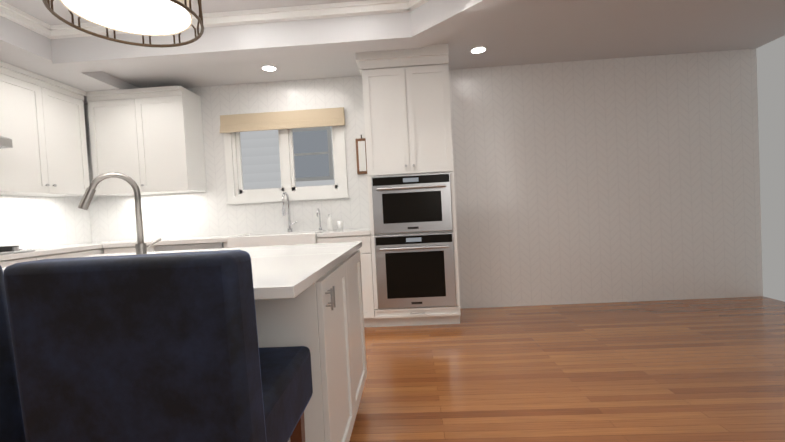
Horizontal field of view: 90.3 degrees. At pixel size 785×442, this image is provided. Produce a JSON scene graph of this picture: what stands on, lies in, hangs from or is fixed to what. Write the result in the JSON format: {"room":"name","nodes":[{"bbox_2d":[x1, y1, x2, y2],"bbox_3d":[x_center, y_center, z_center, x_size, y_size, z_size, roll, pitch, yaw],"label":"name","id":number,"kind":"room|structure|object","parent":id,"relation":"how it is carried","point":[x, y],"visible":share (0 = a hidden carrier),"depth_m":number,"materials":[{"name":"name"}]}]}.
{"room":"kitchen","nodes":[
{"label":"kitchen","id":0,"kind":"room"},
{"bbox_2d":[0,195,91,248],"bbox_3d":[-3.480,-0.155,3.010,0.050,2.700,2.960,-3,2,3],"label":"wall","id":1,"kind":"structure","parent":0,"point":[33,221],"depth_m":3.80,"materials":[{"name":"paint"}]},
{"bbox_2d":[0,136,12,148],"bbox_3d":[-3.238,-0.893,2.586,0.541,0.726,0.870,-3,2,3],"label":"range hood","id":2,"kind":"object","parent":1,"relation":"attached to","point":[5,142],"visible":1,"depth_m":2.97,"materials":[{"name":"metal"}]},
{"bbox_2d":[0,65,89,196],"bbox_3d":[-3.284,-0.740,3.504,0.350,1.000,0.900,-3,2,3],"label":"upper cabinet","id":3,"kind":"object","parent":1,"relation":"attached to","point":[42,122],"depth_m":3.46,"materials":[{"name":"wood"}]},
{"bbox_2d":[2,0,366,24],"bbox_3d":[-6.717,-1.301,0.202,20.500,0.080,8.800,-3,2,3],"label":"ceiling","id":4,"kind":"structure","parent":0,"point":[38,9],"depth_m":2.94,"materials":[{"name":"paint"}]},
{"bbox_2d":[0,0,55,38],"bbox_3d":[-2.783,-1.485,2.241,0.070,0.074,1.710,-3,2,3],"label":"crown molding","id":5,"kind":"structure","parent":4,"relation":"attached to","point":[7,11],"depth_m":2.91,"materials":[{"name":"white wood"}]},
{"bbox_2d":[42,0,203,47],"bbox_3d":[-1.130,-1.222,1.647,0.564,0.740,0.564,-3,2,3],"label":"pendant light","id":6,"kind":"object","parent":4,"relation":"hanging from","point":[149,18],"visible":1,"depth_m":1.71,"materials":[{"name":"brown metal"}]},
{"bbox_2d":[52,0,429,38],"bbox_3d":[-0.748,-1.598,2.450,4.122,0.074,1.238,-3,2,3],"label":"crown molding","id":7,"kind":"structure","parent":4,"relation":"attached to","point":[229,18],"depth_m":3.02,"materials":[{"name":"white wood"}]},
{"bbox_2d":[0,0,784,103],"bbox_3d":[0.065,-1.551,2.743,7.188,0.269,2.836,-3,2,3],"label":"ceiling","id":8,"kind":"structure","parent":0,"point":[512,32],"depth_m":3.21,"materials":[{"name":"paint"}]},
{"bbox_2d":[261,65,276,70],"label":"recessed light","id":9,"kind":"object","parent":8,"relation":"in","point":[267,67],"depth_m":3.82,"materials":[{"name":"white"}]},
{"bbox_2d":[470,47,486,53],"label":"recessed light","id":10,"kind":"object","parent":8,"relation":"in","point":[476,50],"depth_m":3.65,"materials":[{"name":"white"}]},
{"bbox_2d":[84,48,762,307],"bbox_3d":[0.197,-0.383,4.254,7.190,2.700,0.120,-3,2,3],"label":"wall","id":11,"kind":"structure","parent":0,"point":[629,179],"depth_m":4.11,"materials":[{"name":"paint"}]},
{"bbox_2d":[86,85,206,195],"bbox_3d":[-2.579,-0.813,4.118,0.995,1.038,0.380,-3,2,3],"label":"upper cabinet","id":12,"kind":"object","parent":11,"relation":"attached to","point":[148,141],"visible":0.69,"depth_m":3.97,"materials":[{"name":"wood"}]},
{"bbox_2d":[224,125,348,203],"bbox_3d":[-1.162,-0.697,4.265,1.340,0.960,0.115,-3,2,3],"label":"kitchen window","id":13,"kind":"structure","parent":11,"relation":"in","point":[237,193],"depth_m":4.25,"materials":[{"name":"white wood"}]},
{"bbox_2d":[220,107,344,132],"bbox_3d":[-1.185,-1.077,4.184,1.350,0.195,0.063,-3,2,3],"label":"shade valance","id":14,"kind":"object","parent":13,"relation":"attached to","point":[325,117],"visible":1,"depth_m":4.17,"materials":[{"name":"beige fabric"}]},
{"bbox_2d":[355,135,366,173],"bbox_3d":[-0.325,-0.714,4.188,0.125,0.420,0.032,-3,2,3],"label":"wall sign","id":15,"kind":"object","parent":11,"relation":"attached to","point":[361,157],"visible":0.79,"depth_m":4.17,"materials":[{"name":"brown wood"}]},
{"bbox_2d":[349,296,784,441],"bbox_3d":[-6.572,1.464,0.278,20.500,0.060,8.800,-3,2,3],"label":"floor","id":16,"kind":"structure","parent":0,"point":[700,370],"depth_m":2.45,"materials":[{"name":"brown wood"}]},
{"bbox_2d":[0,265,25,441],"bbox_3d":[-1.040,0.607,1.046,0.464,1.030,0.539,-3,2,3],"label":"stool","id":17,"kind":"object","parent":16,"relation":"on","point":[11,425],"visible":0.29,"depth_m":0.84,"materials":[{"name":"blue fabric"}]},
{"bbox_2d":[0,239,136,267],"bbox_3d":[-3.078,0.716,2.957,0.665,0.920,2.836,-3,2,3],"label":"base cabinet","id":18,"kind":"object","parent":16,"relation":"on","point":[69,250],"visible":0.04,"depth_m":3.32,"materials":[{"name":"wood"}]},
{"bbox_2d":[0,246,35,254],"bbox_3d":[-3.115,0.239,2.654,0.530,0.051,0.920,-3,2,3],"label":"cooktop","id":19,"kind":"object","parent":18,"relation":"in","point":[8,249],"visible":1,"depth_m":2.97,"materials":[{"name":"metal"}]},
{"bbox_2d":[3,250,312,441],"bbox_3d":[-0.491,0.578,1.020,0.464,1.030,0.539,-3,2,3],"label":"stool","id":20,"kind":"object","parent":16,"relation":"on","point":[161,347],"visible":1,"depth_m":0.75,"materials":[{"name":"blue fabric"}]},
{"bbox_2d":[103,228,375,326],"bbox_3d":[-1.442,0.603,3.964,2.553,0.920,0.665,-3,2,3],"label":"base cabinet","id":21,"kind":"object","parent":16,"relation":"on","point":[363,235],"visible":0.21,"depth_m":3.63,"materials":[{"name":"wood"}]},
{"bbox_2d":[154,242,223,250],"bbox_3d":[-1.892,0.649,3.975,0.660,0.875,0.669,-3,2,3],"label":"dishwasher","id":22,"kind":"object","parent":21,"relation":"in","point":[189,246],"visible":0.06,"depth_m":3.68,"materials":[{"name":"metal"}]},
{"bbox_2d":[227,230,326,247],"bbox_3d":[-1.106,0.257,3.851,0.832,0.268,0.490,-3,2,3],"label":"farmhouse sink","id":23,"kind":"object","parent":21,"relation":"in","point":[278,238],"visible":0.33,"depth_m":3.61,"materials":[{"name":"ceramic"}]},
{"bbox_2d":[282,192,321,231],"bbox_3d":[-0.952,-0.101,4.088,0.374,0.426,0.213,-3,2,3],"label":"kitchen faucet","id":24,"kind":"object","parent":21,"relation":"on","point":[289,229],"visible":0.9,"depth_m":4.16,"materials":[{"name":"silver metal"}]},
{"bbox_2d":[327,214,332,229],"bbox_3d":[-0.664,0.011,4.133,0.060,0.170,0.080,-3,2,3],"label":"soap dispenser","id":25,"kind":"object","parent":21,"relation":"on","point":[329,223],"visible":1,"depth_m":4.12,"materials":[{"name":"white plastic"}]},
{"bbox_2d":[337,221,342,229],"bbox_3d":[-0.552,0.045,4.129,0.072,0.090,0.070,-3,2,3],"label":"cup","id":26,"kind":"object","parent":21,"relation":"on","point":[339,225],"visible":0.98,"depth_m":4.10,"materials":[{"name":"ceramic"}]},
{"bbox_2d":[255,245,366,441],"bbox_3d":[-0.987,0.652,1.871,1.650,0.889,1.050,-3,2,3],"label":"kitchen island","id":27,"kind":"object","parent":16,"relation":"on","point":[310,296],"depth_m":1.36,"materials":[{"name":"wood"}]},
{"bbox_2d":[3,253,345,300],"bbox_3d":[-1.047,0.207,1.375,1.644,0.030,0.740,-3,2,3],"label":"island countertop","id":28,"kind":"structure","parent":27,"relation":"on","point":[286,278],"depth_m":1.24,"materials":[{"name":"white stone"}]},
{"bbox_2d":[2,241,361,268],"bbox_3d":[-1.015,0.187,2.051,1.644,0.030,0.615,-3,2,3],"label":"island countertop","id":29,"kind":"structure","parent":27,"relation":"on","point":[341,247],"depth_m":2.08,"materials":[{"name":"white stone"}]},
{"bbox_2d":[78,172,161,254],"bbox_3d":[-1.455,-0.034,2.094,0.256,0.453,0.277,-3,2,3],"label":"island faucet","id":30,"kind":"object","parent":29,"relation":"on","point":[141,246],"visible":0.94,"depth_m":2.12,"materials":[{"name":"silver metal"}]},
{"bbox_2d":[355,44,460,326],"bbox_3d":[0.162,-0.293,3.860,0.835,2.547,0.670,-3,2,3],"label":"tall cabinet","id":31,"kind":"object","parent":16,"relation":"on","point":[407,110],"visible":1,"depth_m":3.56,"materials":[{"name":"wood"}]},
{"bbox_2d":[371,172,452,233],"bbox_3d":[0.176,-0.159,3.537,0.716,0.525,0.097,-3,2,3],"label":"wall oven","id":32,"kind":"object","parent":31,"relation":"in","point":[412,203],"visible":1,"depth_m":3.55,"materials":[{"name":"metal"}]},
{"bbox_2d":[375,232,455,308],"bbox_3d":[0.208,0.457,3.554,0.716,0.670,0.097,-3,2,3],"label":"wall oven","id":33,"kind":"object","parent":31,"relation":"in","point":[415,270],"visible":0.98,"depth_m":3.57,"materials":[{"name":"metal"}]},
{"label":"outside","id":34,"kind":"structure","parent":0,"visible":0},
{"bbox_2d":[240,126,334,189],"bbox_3d":[-1.132,-1.544,7.145,9.000,7.000,0.400,-3,2,3],"label":"window panes","id":35,"kind":"structure","parent":34,"point":[313,156],"depth_m":7.29,"materials":[{"name":"grey"}]}
]}

